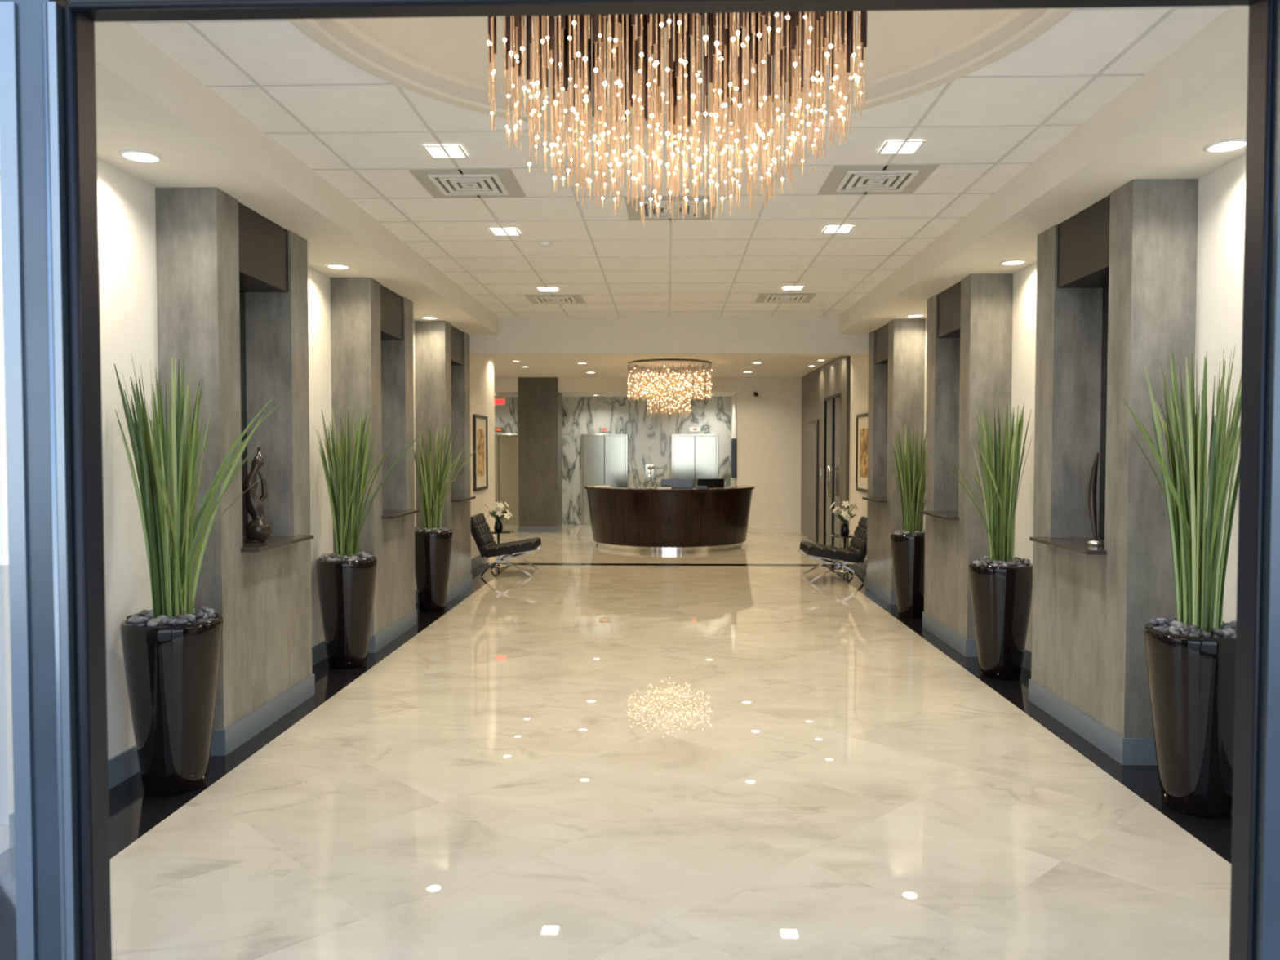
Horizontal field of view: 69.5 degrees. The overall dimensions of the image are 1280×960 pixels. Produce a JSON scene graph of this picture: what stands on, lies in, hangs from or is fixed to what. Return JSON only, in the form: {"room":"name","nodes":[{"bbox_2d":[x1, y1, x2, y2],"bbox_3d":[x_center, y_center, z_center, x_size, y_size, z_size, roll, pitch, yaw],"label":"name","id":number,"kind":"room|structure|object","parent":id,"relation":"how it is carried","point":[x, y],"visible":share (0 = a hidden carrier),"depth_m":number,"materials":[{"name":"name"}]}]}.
{"room":"lobby","nodes":[
{"label":"lobby","id":0,"kind":"room"},
{"bbox_2d":[0,158,495,853],"bbox_3d":[-2.562,-0.459,8.135,0.150,3.700,12.870,0,2,2],"label":"wall","id":1,"kind":"structure","parent":0,"point":[127,261],"depth_m":4.67,"materials":[{"name":"beige paint"}]},
{"bbox_2d":[0,865,17,959],"bbox_3d":[0.035,-0.260,1.577,5.755,3.720,0.070,0,2,2],"label":"window","id":2,"kind":"structure","parent":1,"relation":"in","point":[8,935],"depth_m":1.66,"materials":[{"name":"clear glass"}]},
{"bbox_2d":[0,0,1279,959],"bbox_3d":[0.029,0.327,1.593,2.223,2.545,0.076,0,2,2],"label":"door frame","id":3,"kind":"structure","parent":2,"relation":"attached to","point":[49,191],"depth_m":1.58,"materials":[{"name":"metal"}]},
{"bbox_2d":[8,554,488,848],"bbox_3d":[-2.294,1.297,8.919,0.342,0.140,10.200,0,2,2],"label":"baseboard","id":4,"kind":"structure","parent":1,"relation":"attached to","point":[224,741],"depth_m":5.57,"materials":[{"name":"grey paint"}]},
{"bbox_2d":[472,413,488,491],"bbox_3d":[-2.310,-0.395,13.370,0.040,1.080,0.880,0,2,2],"label":"framed picture","id":5,"kind":"object","parent":1,"relation":"attached to","point":[480,423],"visible":0.99,"depth_m":13.34,"materials":[{"name":"beige paper"}]},
{"bbox_2d":[94,21,498,335],"bbox_3d":[-2.197,-1.930,6.411,0.680,0.650,9.540,0,2,2],"label":"soffit","id":6,"kind":"structure","parent":0,"point":[146,100],"depth_m":4.69,"materials":[{"name":"paint"}]},
{"bbox_2d":[118,149,162,162],"bbox_3d":[-2.368,-1.535,4.377,0.186,0.010,0.186,0,2,2],"label":"recessed light","id":7,"kind":"object","parent":6,"relation":"attached to","point":[137,155],"visible":1,"depth_m":4.37,"materials":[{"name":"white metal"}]},
{"bbox_2d":[324,263,351,269],"bbox_3d":[-2.290,-1.618,6.994,0.186,0.010,0.186,0,2,2],"label":"recessed light","id":8,"kind":"object","parent":6,"relation":"attached to","point":[338,266],"visible":1,"depth_m":7.00,"materials":[{"name":"white metal"}]},
{"bbox_2d":[420,315,439,319],"bbox_3d":[-2.209,-1.704,9.691,0.186,0.010,0.186,0,2,2],"label":"recessed light","id":9,"kind":"object","parent":6,"relation":"attached to","point":[423,317],"visible":1,"depth_m":9.67,"materials":[{"name":"white metal"}]},
{"bbox_2d":[494,396,731,524],"bbox_3d":[-0.395,-0.851,20.479,7.480,3.700,0.150,0,2,2],"label":"wall","id":10,"kind":"structure","parent":0,"point":[649,436],"depth_m":20.40,"materials":[{"name":"white stone"}]},
{"bbox_2d":[494,426,504,431],"bbox_3d":[-3.136,-1.121,20.466,0.240,0.100,0.025,0,2,2],"label":"indicator","id":11,"kind":"object","parent":10,"relation":"attached to","point":[496,428],"visible":0.82,"depth_m":20.46,"materials":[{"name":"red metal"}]},
{"bbox_2d":[494,435,518,524],"bbox_3d":[-3.136,0.014,20.504,0.940,1.970,0.020,0,2,2],"label":"elevator door","id":12,"kind":"structure","parent":10,"relation":"in","point":[506,447],"depth_m":20.49,"materials":[{"name":"silver metal"}]},
{"bbox_2d":[494,434,518,435],"bbox_3d":[-3.137,-0.008,20.488,1.030,2.015,0.050,0,2,2],"label":"frame","id":13,"kind":"object","parent":10,"relation":"attached to","point":[495,434],"visible":0.05,"depth_m":20.43,"materials":[{"name":"silver metal"}]},
{"bbox_2d":[582,435,625,524],"bbox_3d":[-0.787,0.016,20.434,0.940,1.970,0.020,0,2,2],"label":"elevator door","id":14,"kind":"structure","parent":10,"relation":"in","point":[603,456],"depth_m":20.41,"materials":[{"name":"silver metal"}]},
{"bbox_2d":[581,434,627,524],"bbox_3d":[-0.788,-0.006,20.418,1.030,2.015,0.050,0,2,2],"label":"frame","id":15,"kind":"object","parent":10,"relation":"attached to","point":[582,435],"visible":0.86,"depth_m":20.38,"materials":[{"name":"silver metal"}]},
{"bbox_2d":[599,426,609,431],"bbox_3d":[-0.787,-1.118,20.395,0.240,0.100,0.025,0,2,2],"label":"indicator","id":16,"kind":"object","parent":10,"relation":"attached to","point":[601,428],"visible":1,"depth_m":20.39,"materials":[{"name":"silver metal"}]},
{"bbox_2d":[645,464,653,482],"bbox_3d":[0.212,-0.148,20.390,0.180,0.400,0.036,0,2,2],"label":"panel","id":17,"kind":"object","parent":10,"relation":"attached to","point":[647,471],"visible":0.69,"depth_m":20.40,"materials":[{"name":"silver metal"}]},
{"bbox_2d":[673,435,715,488],"bbox_3d":[1.212,0.018,20.374,0.940,1.970,0.020,0,2,2],"label":"elevator door","id":18,"kind":"structure","parent":10,"relation":"in","point":[694,456],"depth_m":20.35,"materials":[{"name":"silver metal"}]},
{"bbox_2d":[671,434,718,479],"bbox_3d":[1.211,-0.004,20.358,1.030,2.015,0.050,0,2,2],"label":"frame","id":19,"kind":"object","parent":10,"relation":"attached to","point":[673,435],"visible":0.62,"depth_m":20.31,"materials":[{"name":"silver metal"}]},
{"bbox_2d":[689,426,700,431],"bbox_3d":[1.212,-1.116,20.335,0.240,0.100,0.025,0,2,2],"label":"indicator","id":20,"kind":"object","parent":10,"relation":"attached to","point":[691,428],"visible":1,"depth_m":20.33,"materials":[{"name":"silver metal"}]},
{"bbox_2d":[494,377,737,396],"bbox_3d":[-1.013,-2.041,19.509,6.000,0.460,1.750,0,2,2],"label":"ceiling","id":21,"kind":"structure","parent":0,"point":[567,386],"depth_m":18.64,"materials":[{"name":"paint"}]},
{"bbox_2d":[494,392,506,405],"bbox_3d":[-2.928,-1.666,19.051,0.340,0.260,0.064,0,2,2],"label":"exit sign","id":22,"kind":"object","parent":21,"relation":"hanging from","point":[499,401],"visible":0.76,"depth_m":19.02,"materials":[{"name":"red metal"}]},
{"bbox_2d":[0,524,1232,959],"bbox_3d":[-0.604,1.348,11.097,7.630,0.100,19.050,0,2,2],"label":"floor","id":23,"kind":"structure","parent":0,"point":[567,762],"depth_m":4.29,"materials":[{"name":"beige stone"}]},
{"bbox_2d":[114,351,293,795],"bbox_3d":[-2.064,0.447,4.508,0.772,2.120,0.788,2,3,44],"label":"potted grass","id":24,"kind":"object","parent":23,"relation":"on","point":[171,651],"depth_m":4.40,"materials":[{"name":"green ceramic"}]},
{"bbox_2d":[120,612,223,795],"bbox_3d":[-2.286,1.093,4.528,0.452,0.828,0.452,0,2,2],"label":"ceramic pot","id":25,"kind":"object","parent":24,"relation":"on","point":[171,668],"depth_m":4.38,"materials":[{"name":"black ceramic"}]},
{"bbox_2d":[155,186,311,729],"bbox_3d":[-2.399,-0.052,5.576,0.330,3.050,1.240,0,2,2],"label":"column","id":26,"kind":"structure","parent":23,"relation":"on","point":[232,282],"depth_m":5.30,"materials":[{"name":"concrete"}]},
{"bbox_2d":[242,535,293,546],"bbox_3d":[-2.389,0.381,5.574,0.310,0.025,0.710,0,2,2],"label":"ledge","id":27,"kind":"object","parent":26,"relation":"attached to","point":[269,538],"visible":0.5,"depth_m":5.68,"materials":[{"name":"stone"}]},
{"bbox_2d":[242,447,271,542],"bbox_3d":[-2.280,0.089,5.506,0.145,0.570,0.165,0,2,2],"label":"sculpture","id":28,"kind":"object","parent":27,"relation":"on","point":[258,530],"visible":1,"depth_m":5.46,"materials":[{"name":"brown wood"}]},
{"bbox_2d":[240,534,314,551],"bbox_3d":[-2.179,0.380,5.583,0.110,0.025,0.800,0,2,2],"label":"ledge nose","id":29,"kind":"object","parent":27,"relation":"attached to","point":[271,544],"depth_m":5.48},
{"bbox_2d":[314,404,427,669],"bbox_3d":[-2.070,0.430,7.010,0.808,1.994,0.574,0,2,-1],"label":"potted grass","id":30,"kind":"object","parent":23,"relation":"on","point":[346,578],"depth_m":6.96,"materials":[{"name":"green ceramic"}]},
{"bbox_2d":[315,555,377,669],"bbox_3d":[-2.249,1.012,7.086,0.452,0.828,0.452,0,2,2],"label":"ceramic pot","id":31,"kind":"object","parent":30,"relation":"on","point":[346,585],"depth_m":6.93,"materials":[{"name":"black ceramic"}]},
{"bbox_2d":[329,277,415,635],"bbox_3d":[-2.322,-0.133,8.123,0.330,3.050,1.240,0,2,2],"label":"column","id":32,"kind":"structure","parent":23,"relation":"on","point":[371,325],"depth_m":7.79,"materials":[{"name":"concrete"}]},
{"bbox_2d":[382,510,404,515],"bbox_3d":[-2.313,0.300,8.122,0.310,0.025,0.710,0,2,2],"label":"ledge","id":33,"kind":"object","parent":32,"relation":"attached to","point":[384,512],"visible":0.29,"depth_m":8.28,"materials":[{"name":"stone"}]},
{"bbox_2d":[381,509,419,518],"bbox_3d":[-2.102,0.299,8.130,0.110,0.025,0.800,0,2,2],"label":"ledge nose","id":34,"kind":"object","parent":33,"relation":"attached to","point":[405,513],"depth_m":8.01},
{"bbox_2d":[414,320,471,589],"bbox_3d":[-2.248,-0.212,10.611,0.330,3.050,1.240,0,2,2],"label":"column","id":35,"kind":"structure","parent":23,"relation":"on","point":[442,350],"depth_m":10.14,"materials":[{"name":"concrete"}]},
{"bbox_2d":[451,496,465,499],"bbox_3d":[-2.238,0.221,10.609,0.310,0.025,0.710,0,2,2],"label":"ledge","id":36,"kind":"object","parent":35,"relation":"attached to","point":[452,497],"visible":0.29,"depth_m":10.73,"materials":[{"name":"stone"}]},
{"bbox_2d":[451,496,475,502],"bbox_3d":[-2.028,0.220,10.618,0.110,0.025,0.800,0,2,2],"label":"ledge nose","id":37,"kind":"object","parent":36,"relation":"attached to","point":[467,498],"depth_m":10.49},
{"bbox_2d":[413,423,479,612],"bbox_3d":[-1.971,0.386,9.436,0.714,1.930,0.714,-1,2,-27],"label":"potted grass","id":38,"kind":"object","parent":23,"relation":"on","point":[433,541],"depth_m":9.41,"materials":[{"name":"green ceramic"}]},
{"bbox_2d":[414,529,452,612],"bbox_3d":[-2.146,0.934,9.523,0.420,0.828,0.420,0,2,2],"label":"ceramic pot","id":39,"kind":"object","parent":38,"relation":"on","point":[433,548],"depth_m":9.38,"materials":[{"name":"black ceramic"}]},
{"bbox_2d":[488,529,514,567],"bbox_3d":[-2.026,0.984,13.205,0.450,0.495,0.450,0,2,2],"label":"side table","id":40,"kind":"object","parent":23,"relation":"on","point":[504,531],"visible":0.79,"depth_m":13.15,"materials":[{"name":"silver metal"}]},
{"bbox_2d":[481,501,513,531],"bbox_3d":[-2.037,0.521,13.192,0.440,0.428,0.346,0,2,10],"label":"flower vase","id":41,"kind":"object","parent":40,"relation":"on","point":[500,510],"visible":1,"depth_m":13.14,"materials":[{"name":"black ceramic"}]},
{"bbox_2d":[471,512,542,577],"bbox_3d":[-1.832,0.862,12.394,0.968,0.790,0.740,0,2,2],"label":"leather lounge chair","id":42,"kind":"object","parent":23,"relation":"on","point":[483,538],"visible":0.93,"depth_m":12.06,"materials":[{"name":"black leather"}]},
{"bbox_2d":[518,377,561,530],"bbox_3d":[-2.050,-0.519,19.013,0.800,3.130,0.700,0,2,2],"label":"structural column","id":43,"kind":"structure","parent":23,"relation":"on","point":[540,400],"depth_m":18.67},
{"bbox_2d":[517,525,559,532],"bbox_3d":[-2.061,0.997,18.704,0.830,0.120,0.015,0,2,2],"label":"baseboard","id":44,"kind":"structure","parent":43,"relation":"attached to","point":[520,528],"depth_m":18.70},
{"bbox_2d":[584,485,755,552],"bbox_3d":[0.498,0.639,15.612,2.990,1.030,1.674,0,2,2],"label":"reception desk","id":45,"kind":"object","parent":23,"relation":"on","point":[626,519],"visible":0.99,"depth_m":15.03,"materials":[{"name":"brown wood"}]},
{"bbox_2d":[594,485,611,487],"bbox_3d":[-0.631,0.111,15.637,0.240,0.020,0.200,-1,2,-15],"label":"book","id":46,"kind":"object","parent":45,"relation":"on","point":[594,486],"visible":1,"depth_m":15.58,"materials":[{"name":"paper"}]},
{"bbox_2d":[646,466,654,488],"bbox_3d":[0.170,-0.044,15.008,0.140,0.370,0.140,0,2,2],"label":"desk lamp","id":47,"kind":"object","parent":45,"relation":"on","point":[650,468],"visible":1,"depth_m":14.99,"materials":[{"name":"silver metal"}]},
{"bbox_2d":[657,486,671,488],"bbox_3d":[0.398,0.127,14.936,0.220,0.034,0.300,0,2,2],"label":"paper stack","id":48,"kind":"object","parent":45,"relation":"on","point":[659,487],"visible":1,"depth_m":14.79,"materials":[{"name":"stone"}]},
{"bbox_2d":[584,485,755,492],"bbox_3d":[0.498,0.147,15.597,2.990,0.046,1.674,0,2,2],"label":"countertop","id":49,"kind":"structure","parent":45,"relation":"on","point":[735,488],"depth_m":15.02,"materials":[{"name":"black stone"}]},
{"bbox_2d":[661,479,692,488],"bbox_3d":[0.608,0.204,15.273,0.520,0.440,0.220,0,2,2],"label":"computer monitor","id":50,"kind":"object","parent":45,"relation":"on","point":[673,483],"visible":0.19,"depth_m":15.25,"materials":[{"name":"grey plastic"}]},
{"bbox_2d":[695,483,706,488],"bbox_3d":[1.002,0.095,15.067,0.180,0.088,0.220,0,2,2],"label":"desk phone","id":51,"kind":"object","parent":45,"relation":"on","point":[697,486],"visible":1,"depth_m":14.96,"materials":[{"name":"grey plastic"}]},
{"bbox_2d":[697,478,724,488],"bbox_3d":[1.183,0.199,15.435,0.520,0.440,0.220,-1,2,-27],"label":"computer monitor","id":52,"kind":"object","parent":45,"relation":"on","point":[710,482],"visible":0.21,"depth_m":15.43,"materials":[{"name":"black plastic"}]},
{"bbox_2d":[798,515,866,582],"bbox_3d":[2.557,0.881,11.812,0.968,0.790,0.740,0,2,2],"label":"leather lounge chair","id":53,"kind":"object","parent":23,"relation":"on","point":[856,552],"visible":0.86,"depth_m":11.49,"materials":[{"name":"black leather"}]},
{"bbox_2d":[828,533,855,573],"bbox_3d":[2.799,1.002,12.610,0.450,0.495,0.450,0,2,2],"label":"side table","id":54,"kind":"object","parent":23,"relation":"on","point":[844,570],"visible":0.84,"depth_m":12.59,"materials":[{"name":"silver metal"}]},
{"bbox_2d":[829,501,857,535],"bbox_3d":[2.813,0.518,12.629,0.338,0.471,0.385,2,2,42],"label":"flower vase","id":55,"kind":"object","parent":54,"relation":"on","point":[842,514],"visible":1,"depth_m":12.56,"materials":[{"name":"black ceramic"}]},
{"bbox_2d":[866,318,925,591],"bbox_3d":[2.880,-0.207,10.457,0.330,3.050,1.240,0,2,2],"label":"column","id":56,"kind":"structure","parent":23,"relation":"on","point":[896,349],"depth_m":9.99,"materials":[{"name":"concrete"}]},
{"bbox_2d":[873,497,886,500],"bbox_3d":[2.870,0.226,10.456,0.310,0.025,0.710,0,2,2],"label":"ledge","id":57,"kind":"object","parent":56,"relation":"attached to","point":[881,498],"visible":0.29,"depth_m":10.55,"materials":[{"name":"stone"}]},
{"bbox_2d":[862,497,887,502],"bbox_3d":[2.660,0.225,10.477,0.110,0.025,0.800,0,2,2],"label":"ledge nose","id":58,"kind":"object","parent":57,"relation":"attached to","point":[871,499],"depth_m":10.33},
{"bbox_2d":[880,422,925,618],"bbox_3d":[2.690,0.393,9.222,0.425,1.929,1.049,-1,2,-17],"label":"potted grass","id":59,"kind":"object","parent":23,"relation":"on","point":[908,544],"depth_m":9.07,"materials":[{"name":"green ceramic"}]},
{"bbox_2d":[890,532,924,618],"bbox_3d":[2.706,0.945,9.178,0.420,0.828,0.420,0,2,2],"label":"ceramic pot","id":60,"kind":"object","parent":59,"relation":"on","point":[908,548],"depth_m":9.04,"materials":[{"name":"black ceramic"}]},
{"bbox_2d":[924,273,1013,639],"bbox_3d":[2.805,-0.128,7.969,0.330,3.050,1.240,0,2,2],"label":"column","id":61,"kind":"structure","parent":23,"relation":"on","point":[969,323],"depth_m":7.55,"materials":[{"name":"concrete"}]},
{"bbox_2d":[934,511,958,516],"bbox_3d":[2.795,0.305,7.968,0.310,0.025,0.710,0,2,2],"label":"ledge","id":62,"kind":"object","parent":61,"relation":"attached to","point":[950,513],"visible":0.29,"depth_m":8.06,"materials":[{"name":"stone"}]},
{"bbox_2d":[920,511,959,519],"bbox_3d":[2.586,0.304,7.990,0.110,0.025,0.800,0,2,2],"label":"ledge nose","id":63,"kind":"object","parent":62,"relation":"attached to","point":[947,517],"depth_m":7.86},
{"bbox_2d":[925,404,1034,679],"bbox_3d":[2.496,0.435,6.804,0.760,1.999,0.554,1,2,39],"label":"potted grass","id":64,"kind":"object","parent":23,"relation":"on","point":[1001,585],"depth_m":6.65,"materials":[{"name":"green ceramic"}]},
{"bbox_2d":[968,560,1032,679],"bbox_3d":[2.643,1.022,6.760,0.452,0.828,0.452,0,2,2],"label":"ceramic pot","id":65,"kind":"object","parent":64,"relation":"on","point":[1002,592],"depth_m":6.61,"materials":[{"name":"black ceramic"}]},
{"bbox_2d":[1031,178,1198,737],"bbox_3d":[2.729,-0.047,5.422,0.330,3.050,1.240,0,2,2],"label":"column","id":66,"kind":"structure","parent":23,"relation":"on","point":[1117,277],"depth_m":5.01,"materials":[{"name":"concrete"}]},
{"bbox_2d":[1053,537,1104,550],"bbox_3d":[2.719,0.386,5.421,0.310,0.025,0.710,0,2,2],"label":"ledge","id":67,"kind":"object","parent":66,"relation":"attached to","point":[1083,541],"visible":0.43,"depth_m":5.58,"materials":[{"name":"stone"}]},
{"bbox_2d":[1029,537,1106,555],"bbox_3d":[2.509,0.385,5.442,0.110,0.025,0.800,0,2,2],"label":"ledge nose","id":68,"kind":"object","parent":67,"relation":"attached to","point":[1077,548],"depth_m":5.32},
{"bbox_2d":[1087,453,1104,546],"bbox_3d":[2.620,0.109,5.308,0.090,0.533,0.127,0,2,2],"label":"sculpture","id":69,"kind":"object","parent":67,"relation":"on","point":[1093,477],"visible":0.99,"depth_m":5.32,"materials":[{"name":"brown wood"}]},
{"bbox_2d":[1122,346,1241,817],"bbox_3d":[2.514,0.456,4.218,0.546,2.120,0.663,1,2,31],"label":"potted grass","id":70,"kind":"object","parent":23,"relation":"on","point":[1190,660],"depth_m":4.15,"materials":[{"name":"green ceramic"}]},
{"bbox_2d":[1143,622,1235,817],"bbox_3d":[2.578,1.101,4.262,0.452,0.828,0.452,0,2,2],"label":"ceramic pot","id":71,"kind":"object","parent":70,"relation":"on","point":[1191,673],"depth_m":4.12,"materials":[{"name":"black ceramic"}]},
{"bbox_2d":[494,355,839,377],"bbox_3d":[-0.481,-2.045,15.074,7.330,0.170,7.080,0,2,2],"label":"ceiling","id":72,"kind":"structure","parent":0,"point":[617,366],"depth_m":16.15,"materials":[{"name":"paint"}]},
{"bbox_2d":[627,360,711,415],"bbox_3d":[0.498,-1.534,15.547,1.424,0.877,1.423,-2,2,-40],"label":"chandelier","id":73,"kind":"object","parent":72,"relation":"hanging from","point":[682,384],"visible":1,"depth_m":15.34,"materials":[{"name":"brown metal"}]},
{"bbox_2d":[469,315,868,356],"bbox_3d":[0.341,-1.975,11.308,5.460,0.870,0.400,0,2,2],"label":"header beam","id":74,"kind":"structure","parent":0,"point":[802,335],"depth_m":11.12,"materials":[{"name":"paint"}]},
{"bbox_2d":[128,8,1227,316],"bbox_3d":[0.193,-1.823,6.377,4.200,0.001,9.670,0,2,2],"label":"ceiling","id":75,"kind":"structure","parent":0,"point":[1084,42],"depth_m":5.35,"materials":[{"name":"paint"}]},
{"bbox_2d":[408,168,525,197],"bbox_3d":[-1.031,-1.790,5.589,0.590,0.015,0.590,0,2,2],"label":"ceiling air vent","id":76,"kind":"object","parent":75,"relation":"in","point":[488,182],"depth_m":5.54,"materials":[{"name":"white metal"}]},
{"bbox_2d":[538,240,552,247],"bbox_3d":[-0.734,-1.833,7.171,0.110,0.029,0.110,0,2,2],"label":"smoke detector","id":77,"kind":"object","parent":75,"relation":"attached to","point":[542,243],"visible":1,"depth_m":7.13,"materials":[{"name":"white plastic"}]},
{"bbox_2d":[524,294,585,303],"bbox_3d":[-0.903,-1.925,9.855,0.590,0.015,0.590,0,2,2],"label":"ceiling air vent","id":78,"kind":"object","parent":75,"relation":"in","point":[534,299],"depth_m":9.78,"materials":[{"name":"white metal"}]},
{"bbox_2d":[624,195,715,220],"bbox_3d":[0.207,-1.808,6.162,0.590,0.015,0.590,0,2,2],"label":"ceiling air vent","id":79,"kind":"object","parent":75,"relation":"in","point":[664,215],"depth_m":6.17,"materials":[{"name":"white metal"}]},
{"bbox_2d":[124,5,1231,317],"bbox_3d":[0.192,-1.819,6.343,4.100,0.006,9.540,0,2,2],"label":"grid","id":80,"kind":"object","parent":75,"relation":"attached to","point":[1171,8],"depth_m":5.29,"materials":[{"name":"white metal"}]},
{"bbox_2d":[754,293,817,302],"bbox_3d":[1.536,-1.923,9.782,0.590,0.015,0.590,0,2,2],"label":"ceiling air vent","id":81,"kind":"object","parent":75,"relation":"in","point":[775,297],"depth_m":9.73,"materials":[{"name":"white metal"}]},
{"bbox_2d":[781,286,804,290],"bbox_3d":[1.518,-1.905,9.173,0.204,0.006,0.204,0,2,2],"label":"recessed light","id":82,"kind":"object","parent":75,"relation":"in","point":[784,288],"visible":1,"depth_m":9.20,"materials":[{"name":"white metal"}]},
{"bbox_2d":[821,226,854,233],"bbox_3d":[1.444,-1.828,6.735,0.204,0.006,0.204,0,2,2],"label":"recessed light","id":83,"kind":"object","parent":75,"relation":"in","point":[828,228],"visible":1,"depth_m":6.73,"materials":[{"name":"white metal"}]},
{"bbox_2d":[817,164,939,195],"bbox_3d":[1.408,-1.788,5.516,0.590,0.015,0.590,0,2,2],"label":"ceiling air vent","id":84,"kind":"object","parent":75,"relation":"in","point":[842,179],"depth_m":5.47,"materials":[{"name":"white metal"}]},
{"bbox_2d":[286,8,1075,133],"bbox_3d":[0.128,-1.922,3.208,2.920,0.442,2.920,0,2,2],"label":"ceiling","id":85,"kind":"structure","parent":0,"point":[908,53],"depth_m":3.98,"materials":[{"name":"beige paint"}]},
{"bbox_2d":[422,145,468,158],"bbox_3d":[-1.049,-1.772,4.980,0.204,0.006,0.204,0,2,2],"label":"recessed light","id":86,"kind":"object","parent":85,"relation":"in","point":[437,151],"visible":1,"depth_m":4.98,"materials":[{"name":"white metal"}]},
{"bbox_2d":[488,228,520,235],"bbox_3d":[-0.995,-1.830,6.808,0.204,0.006,0.204,0,2,2],"label":"recessed light","id":87,"kind":"object","parent":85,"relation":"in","point":[497,231],"visible":1,"depth_m":6.80,"materials":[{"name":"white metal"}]},
{"bbox_2d":[537,288,559,291],"bbox_3d":[-0.921,-1.908,9.246,0.204,0.006,0.204,0,2,2],"label":"recessed light","id":88,"kind":"object","parent":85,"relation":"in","point":[540,289],"visible":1,"depth_m":9.25,"materials":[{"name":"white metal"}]},
{"bbox_2d":[487,10,866,225],"bbox_3d":[0.129,-1.547,3.250,1.367,1.214,1.367,-1,2,-32],"label":"chandelier","id":89,"kind":"object","parent":85,"relation":"hanging from","point":[576,44],"visible":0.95,"depth_m":3.16,"materials":[{"name":"brown metal"}]},
{"bbox_2d":[877,140,925,154],"bbox_3d":[1.389,-1.770,4.907,0.204,0.006,0.204,0,2,2],"label":"recessed light","id":90,"kind":"object","parent":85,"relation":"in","point":[910,145],"visible":1,"depth_m":4.91,"materials":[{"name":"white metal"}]},
{"bbox_2d":[731,377,801,526],"bbox_3d":[2.650,-0.568,19.446,1.330,3.200,1.750,0,2,2],"label":"wall","id":91,"kind":"structure","parent":0,"point":[766,427],"depth_m":18.57,"materials":[{"name":"beige paint"}]},
{"bbox_2d":[728,438,736,477],"bbox_3d":[1.917,-0.455,19.056,0.103,0.800,0.780,0,2,2],"label":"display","id":92,"kind":"object","parent":91,"relation":"attached to","point":[732,442],"visible":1,"depth_m":18.68,"materials":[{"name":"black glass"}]},
{"bbox_2d":[753,390,758,396],"bbox_3d":[2.305,-1.726,18.410,0.080,0.138,0.266,0,2,2],"label":"security camera","id":93,"kind":"object","parent":91,"relation":"attached to","point":[755,393],"visible":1,"depth_m":18.29,"materials":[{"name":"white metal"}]},
{"bbox_2d":[746,526,800,532],"bbox_3d":[2.623,0.999,18.611,1.330,0.120,0.020,0,2,2],"label":"baseboard","id":94,"kind":"structure","parent":91,"relation":"attached to","point":[750,529],"depth_m":18.60,"materials":[{"name":"beige paint"}]},
{"bbox_2d":[839,5,1248,333],"bbox_3d":[2.581,-1.925,6.267,0.680,0.650,9.540,0,2,2],"label":"soffit","id":95,"kind":"structure","parent":0,"point":[1160,126],"depth_m":4.59,"materials":[{"name":"paint"}]},
{"bbox_2d":[906,314,924,317],"bbox_3d":[2.849,-1.699,9.540,0.186,0.010,0.186,0,2,2],"label":"recessed light","id":96,"kind":"object","parent":95,"relation":"attached to","point":[908,315],"visible":1,"depth_m":9.54,"materials":[{"name":"white metal"}]},
{"bbox_2d":[1000,259,1026,265],"bbox_3d":[2.768,-1.613,6.842,0.186,0.010,0.186,0,2,2],"label":"recessed light","id":97,"kind":"object","parent":95,"relation":"attached to","point":[1010,262],"visible":1,"depth_m":6.85,"materials":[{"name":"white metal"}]},
{"bbox_2d":[1203,137,1246,152],"bbox_3d":[2.689,-1.530,4.225,0.186,0.010,0.186,0,2,2],"label":"recessed light","id":98,"kind":"object","parent":95,"relation":"attached to","point":[1234,144],"visible":0.85,"depth_m":4.23,"materials":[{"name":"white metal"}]},
{"bbox_2d":[848,154,1245,652],"bbox_3d":[3.137,-0.549,10.989,0.150,3.700,18.920,0,2,2],"label":"wall","id":99,"kind":"structure","parent":0,"point":[1221,191],"depth_m":4.67,"materials":[{"name":"beige paint"}]},
{"bbox_2d":[800,355,850,548],"bbox_3d":[3.192,-0.424,16.181,0.050,3.120,4.650,0,2,2],"label":"cladding","id":100,"kind":"object","parent":99,"relation":"attached to","point":[833,378],"visible":0.57,"depth_m":15.99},
{"bbox_2d":[808,419,818,542],"bbox_3d":[3.174,0.013,16.921,0.030,2.200,1.000,0,2,2],"label":"door","id":101,"kind":"structure","parent":100,"relation":"attached to","point":[814,424],"depth_m":16.77,"materials":[{"name":"wood"}]},
{"bbox_2d":[822,392,841,547],"bbox_3d":[3.128,-0.104,15.067,0.111,2.550,1.600,0,2,2],"label":"door","id":102,"kind":"structure","parent":100,"relation":"attached to","point":[832,404],"depth_m":15.05,"materials":[{"name":"black glass"}]},
{"bbox_2d":[855,413,867,493],"bbox_3d":[3.095,-0.375,12.757,0.040,1.080,0.880,0,2,2],"label":"framed picture","id":103,"kind":"object","parent":99,"relation":"attached to","point":[861,441],"visible":0.64,"depth_m":12.88,"materials":[{"name":"beige paper"}]},
{"bbox_2d":[852,560,1157,765],"bbox_3d":[2.822,1.302,8.765,0.342,0.140,10.200,0,2,2],"label":"baseboard","id":104,"kind":"structure","parent":99,"relation":"attached to","point":[1126,751],"depth_m":5.54,"materials":[{"name":"grey paint"}]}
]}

